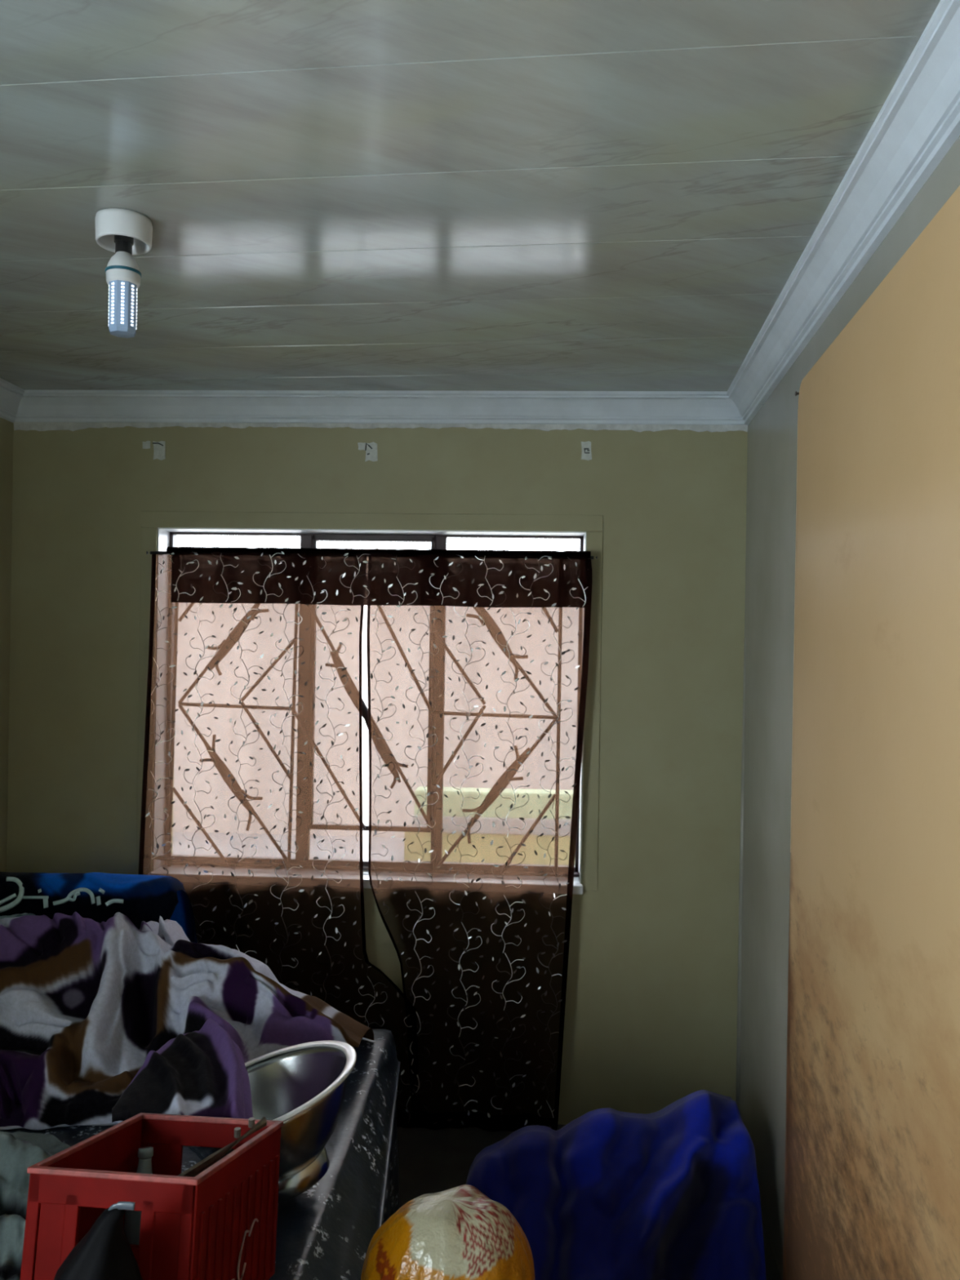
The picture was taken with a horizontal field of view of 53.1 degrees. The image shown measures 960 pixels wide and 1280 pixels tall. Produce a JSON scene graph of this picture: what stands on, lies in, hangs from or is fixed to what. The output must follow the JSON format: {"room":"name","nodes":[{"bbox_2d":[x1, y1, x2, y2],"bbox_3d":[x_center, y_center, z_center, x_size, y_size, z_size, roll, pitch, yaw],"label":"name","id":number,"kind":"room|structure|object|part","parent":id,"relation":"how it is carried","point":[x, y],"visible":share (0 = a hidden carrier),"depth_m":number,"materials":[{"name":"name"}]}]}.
{"room":"bedroom","nodes":[
{"label":"bedroom","id":0,"kind":"room"},
{"bbox_2d":[0,417,13,871],"bbox_3d":[-1.905,0.365,1.221,0.150,2.710,4.540,1,0,3],"label":"wall","id":1,"kind":"structure","parent":0,"point":[6,427],"depth_m":3.45,"materials":[{"name":"green paint"}]},
{"bbox_2d":[0,377,24,422],"bbox_3d":[-1.764,-0.838,1.290,0.085,0.098,4.390,1,0,3],"label":"trim","id":2,"kind":"structure","parent":1,"relation":"attached to","point":[11,395],"depth_m":3.37,"materials":[{"name":"white paint"}]},
{"bbox_2d":[6,426,747,1124],"bbox_3d":[-0.393,0.389,3.515,3.030,2.710,0.200,1,0,3],"label":"wall","id":3,"kind":"structure","parent":0,"point":[651,1019],"depth_m":3.37,"materials":[{"name":"green paint"}]},
{"bbox_2d":[142,440,165,460],"bbox_3d":[-1.173,-0.682,3.453,0.084,0.071,0.006,1,0,3],"label":"paper scrap","id":4,"kind":"object","parent":3,"relation":"attached to","point":[159,446],"visible":1,"depth_m":3.45,"materials":[{"name":"white paper"}]},
{"bbox_2d":[357,441,377,462],"bbox_3d":[-0.400,-0.669,3.413,0.073,0.070,0.006,1,0,3],"label":"paper scrap","id":5,"kind":"object","parent":3,"relation":"attached to","point":[371,449],"visible":1,"depth_m":3.41,"materials":[{"name":"white paper"}]},
{"bbox_2d":[135,511,603,891],"bbox_3d":[-0.403,0.209,3.414,1.654,1.320,0.008,1,0,3],"label":"trim","id":6,"kind":"structure","parent":3,"relation":"attached to","point":[151,521],"depth_m":3.40,"materials":[{"name":"green paint"}]},
{"bbox_2d":[157,527,586,894],"bbox_3d":[-0.400,0.241,3.473,1.549,1.271,0.175,1,0,3],"label":"window","id":7,"kind":"structure","parent":3,"relation":"in","point":[166,536],"depth_m":3.50,"materials":[{"name":"white metal"}]},
{"bbox_3d":[-0.397,0.156,3.533,0.454,1.087,0.030,1,0,3],"label":"casement frame","id":8,"kind":"part","parent":7,"relation":"part of","materials":[{"name":"brown metal"}]},
{"bbox_2d":[361,697,579,876],"bbox_3d":[-0.396,0.257,3.442,1.607,1.169,0.089,1,0,3],"label":"bars","id":9,"kind":"object","parent":7,"relation":"attached to","point":[364,708],"visible":0.02,"depth_m":3.47,"materials":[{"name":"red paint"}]},
{"bbox_3d":[-0.411,0.861,3.457,1.549,0.032,0.142,1,0,3],"label":"sill","id":10,"kind":"part","parent":7,"relation":"part of","materials":[{"name":"white paint"}]},
{"bbox_2d":[146,551,597,559],"bbox_3d":[-0.387,-0.297,3.385,1.588,0.014,0.059,1,0,3],"label":"curtain rod","id":11,"kind":"object","parent":3,"relation":"attached to","point":[147,552],"visible":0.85,"depth_m":3.40,"materials":[{"name":"black plastic"}]},
{"bbox_2d":[137,554,418,1128],"bbox_3d":[-0.702,0.694,3.364,1.019,1.980,0.042,1,0,3],"label":"sheer curtain","id":12,"kind":"object","parent":11,"relation":"hanging from","point":[251,800],"visible":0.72,"depth_m":3.37,"materials":[{"name":"brown fabric"}]},
{"bbox_2d":[166,546,591,608],"bbox_3d":[-0.361,-0.218,3.338,1.484,0.201,0.039,1,0,3],"label":"curtain valance","id":13,"kind":"object","parent":11,"relation":"hanging from","point":[199,575],"visible":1,"depth_m":3.33,"materials":[{"name":"brown fabric"}]},
{"bbox_2d":[366,559,592,1131],"bbox_3d":[-0.016,0.705,3.318,0.778,1.980,0.056,1,0,3],"label":"sheer curtain","id":14,"kind":"object","parent":11,"relation":"hanging from","point":[476,715],"visible":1,"depth_m":3.33,"materials":[{"name":"brown fabric"}]},
{"bbox_2d":[13,390,747,432],"bbox_3d":[-0.382,-0.801,3.373,2.630,0.128,0.085,1,0,3],"label":"trim","id":15,"kind":"structure","parent":3,"relation":"attached to","point":[711,411],"depth_m":3.37,"materials":[{"name":"white paint"}]},
{"bbox_2d":[581,440,591,460],"bbox_3d":[0.374,-0.665,3.372,0.039,0.068,0.006,1,0,3],"label":"paper scrap","id":16,"kind":"object","parent":3,"relation":"attached to","point":[586,455],"visible":1,"depth_m":3.37,"materials":[{"name":"white paper"}]},
{"bbox_2d":[0,0,940,391],"bbox_3d":[-0.464,-0.917,1.247,2.985,0.101,4.740,1,0,3],"label":"ceiling","id":17,"kind":"structure","parent":0,"point":[368,195],"depth_m":1.79,"materials":[{"name":"grey plastic"}]},
{"bbox_2d":[94,208,152,337],"bbox_3d":[-0.738,-0.751,1.987,0.112,0.238,0.112,1,0,3],"label":"ceiling lamp","id":18,"kind":"object","parent":17,"relation":"attached to","point":[126,233],"visible":1,"depth_m":1.96,"materials":[{"name":"white plastic"}]},
{"bbox_3d":[-0.739,-0.684,1.987,0.053,0.105,0.053,1,0,-19],"label":"bulb","id":19,"kind":"part","parent":18,"relation":"part of","materials":[{"name":"white plastic"}]},
{"bbox_2d":[114,235,133,256],"bbox_3d":[-0.737,-0.827,1.987,0.038,0.056,0.038,1,0,3],"label":"socket","id":20,"kind":"object","parent":18,"relation":"attached to","point":[123,245],"depth_m":1.97,"materials":[{"name":"black plastic"}]},
{"bbox_3d":[-0.387,-0.872,3.245,2.630,0.013,0.340,1,0,3],"label":"panel","id":21,"kind":"part","parent":17,"relation":"part of","materials":[{"name":"plastic"}]},
{"bbox_3d":[-0.421,-0.872,2.990,2.614,0.013,0.335,1,0,7],"label":"panel","id":22,"kind":"part","parent":17,"relation":"part of","materials":[{"name":"plastic"}]},
{"bbox_3d":[-0.449,-0.873,2.656,2.593,0.013,0.335,1,0,7],"label":"panel","id":23,"kind":"part","parent":17,"relation":"part of","materials":[{"name":"plastic"}]},
{"bbox_3d":[-0.477,-0.873,2.321,2.572,0.013,0.335,1,0,7],"label":"panel","id":24,"kind":"part","parent":17,"relation":"part of","materials":[{"name":"plastic"}]},
{"bbox_3d":[-0.505,-0.874,1.987,2.551,0.013,0.335,1,0,7],"label":"panel","id":25,"kind":"part","parent":17,"relation":"part of","materials":[{"name":"plastic"}]},
{"bbox_3d":[-0.533,-0.874,1.653,2.531,0.013,0.335,1,0,7],"label":"panel","id":26,"kind":"part","parent":17,"relation":"part of","materials":[{"name":"plastic"}]},
{"bbox_3d":[-0.561,-0.875,1.318,2.510,0.013,0.335,1,0,7],"label":"panel","id":27,"kind":"part","parent":17,"relation":"part of","materials":[{"name":"plastic"}]},
{"bbox_2d":[397,1124,780,1279],"bbox_3d":[-0.505,1.717,1.247,2.985,0.050,4.740,1,0,3],"label":"floor","id":28,"kind":"structure","parent":0,"point":[430,1161],"depth_m":3.14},
{"bbox_2d":[0,1028,400,1279],"bbox_3d":[-0.988,1.417,1.958,1.597,0.535,1.910,1,0,3],"label":"table","id":29,"kind":"object","parent":28,"relation":"on","point":[325,1232],"visible":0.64,"depth_m":2.15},
{"bbox_2d":[0,1130,71,1279],"bbox_3d":[-0.949,1.096,1.882,0.412,0.103,0.885,1,0,-33],"label":"sheet","id":30,"kind":"object","parent":29,"relation":"on","point":[19,1150],"visible":0.39,"depth_m":1.93,"materials":[{"name":"grey fabric"}]},
{"bbox_2d":[53,1201,142,1279],"bbox_3d":[-0.569,0.989,1.384,0.250,0.366,0.194,1,0,3],"label":"bag","id":31,"kind":"object","parent":29,"relation":"on","point":[104,1252],"visible":1,"depth_m":1.37,"materials":[{"name":"black plastic"}]},
{"bbox_2d":[20,1112,283,1279],"bbox_3d":[-0.543,0.992,1.634,0.312,0.333,0.383,1,0,11],"label":"crate","id":32,"kind":"object","parent":29,"relation":"on","point":[218,1223],"depth_m":1.54,"materials":[{"name":"red plastic"}]},
{"bbox_3d":[-0.682,0.999,1.659,0.023,0.312,0.371,1,0,12],"label":"panel","id":33,"kind":"part","parent":32,"relation":"part of","materials":[{"name":"red plastic"}]},
{"bbox_3d":[-0.576,0.959,1.476,0.294,0.261,0.061,1,0,11],"label":"panel","id":34,"kind":"part","parent":32,"relation":"part of","materials":[{"name":"red plastic"}]},
{"bbox_2d":[123,1146,153,1244],"bbox_3d":[-0.617,1.038,1.748,0.060,0.200,0.082,1,0,3],"label":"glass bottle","id":35,"kind":"object","parent":32,"relation":"in","point":[131,1228],"visible":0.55,"depth_m":1.73,"materials":[{"name":"grey"}]},
{"bbox_3d":[-0.512,1.028,1.789,0.294,0.261,0.061,1,0,11],"label":"panel","id":36,"kind":"part","parent":32,"relation":"part of","materials":[{"name":"red plastic"}]},
{"bbox_3d":[-0.461,0.882,1.639,0.013,0.038,0.275,1,0,28],"label":"metal strip","id":37,"kind":"part","parent":32,"relation":"part of","materials":[{"name":"brown metal"}]},
{"bbox_3d":[-0.406,0.988,1.606,0.023,0.312,0.371,1,0,12],"label":"panel","id":38,"kind":"part","parent":32,"relation":"part of","materials":[{"name":"red plastic"}]},
{"bbox_2d":[0,911,373,1129],"bbox_3d":[-1.003,0.954,2.507,1.373,0.388,1.225,1,0,3],"label":"fleece blanket","id":39,"kind":"object","parent":29,"relation":"on","point":[111,1022],"visible":0.92,"depth_m":2.51,"materials":[{"name":"fabric"}]},
{"bbox_2d":[0,912,35,919],"bbox_3d":[-1.460,0.977,2.867,0.539,0.321,0.301,1,0,3],"label":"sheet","id":40,"kind":"object","parent":39,"relation":"on","point":[24,913],"visible":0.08,"depth_m":2.88,"materials":[{"name":"grey fabric"}]},
{"bbox_2d":[0,871,196,942],"bbox_3d":[-1.337,0.942,3.156,0.770,0.399,0.327,1,0,3],"label":"blanket","id":41,"kind":"object","parent":39,"relation":"on","point":[96,896],"visible":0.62,"depth_m":3.04,"materials":[{"name":"fabric"}]},
{"bbox_2d":[176,1040,356,1203],"bbox_3d":[-0.455,1.016,2.013,0.386,0.276,0.405,1,0,3],"label":"basin","id":42,"kind":"object","parent":29,"relation":"on","point":[303,1086],"visible":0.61,"depth_m":2.07,"materials":[{"name":"grey metal"}]},
{"bbox_2d":[360,1184,534,1279],"bbox_3d":[-0.060,1.356,1.745,0.323,0.687,0.251,1,0,3],"label":"bag","id":43,"kind":"object","parent":28,"relation":"on","point":[460,1233],"visible":1,"depth_m":1.69,"materials":[{"name":"plastic"}]},
{"bbox_2d":[466,1089,766,1279],"bbox_3d":[0.356,1.480,2.636,0.791,0.444,0.715,1,0,3],"label":"blanket","id":44,"kind":"object","parent":28,"relation":"on","point":[672,1192],"visible":0.86,"depth_m":2.54,"materials":[{"name":"blue fabric"}]},
{"bbox_2d":[738,135,959,1279],"bbox_3d":[0.731,0.406,1.083,0.150,2.710,4.558,1,0,7],"label":"wall","id":45,"kind":"structure","parent":0,"point":[772,433],"depth_m":2.78,"materials":[{"name":"grey paint"}]},
{"bbox_2d":[735,638,746,1108],"bbox_3d":[0.903,0.854,3.313,0.015,1.720,0.019,1,0,25],"label":"trim","id":46,"kind":"structure","parent":45,"relation":"attached to","point":[740,886],"depth_m":3.31,"materials":[{"name":"grey paint"}]},
{"bbox_2d":[726,0,959,425],"bbox_3d":[0.641,-0.800,1.166,0.085,0.098,4.398,1,0,7],"label":"trim","id":47,"kind":"structure","parent":45,"relation":"attached to","point":[917,123],"depth_m":1.73,"materials":[{"name":"white paint"}]},
{"bbox_2d":[782,185,959,1279],"bbox_3d":[0.692,0.532,1.618,0.025,2.347,1.608,1,0,7],"label":"sheet","id":48,"kind":"object","parent":45,"relation":"attached to","point":[872,1171],"visible":1,"depth_m":1.67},
{"label":"outside","id":49,"kind":"structure","parent":0,"visible":0},
{"bbox_2d":[362,836,368,859],"bbox_3d":[0.846,2.114,16.772,28.000,0.200,26.410,1,0,3],"label":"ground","id":50,"kind":"structure","parent":49,"point":[365,839],"depth_m":9.20,"materials":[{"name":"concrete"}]},
{"bbox_2d":[361,605,368,836],"bbox_3d":[0.053,0.511,10.711,17.400,2.980,3.000,1,0,3],"label":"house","id":51,"kind":"structure","parent":50,"relation":"on","point":[364,658],"depth_m":9.67,"materials":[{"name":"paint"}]}
]}

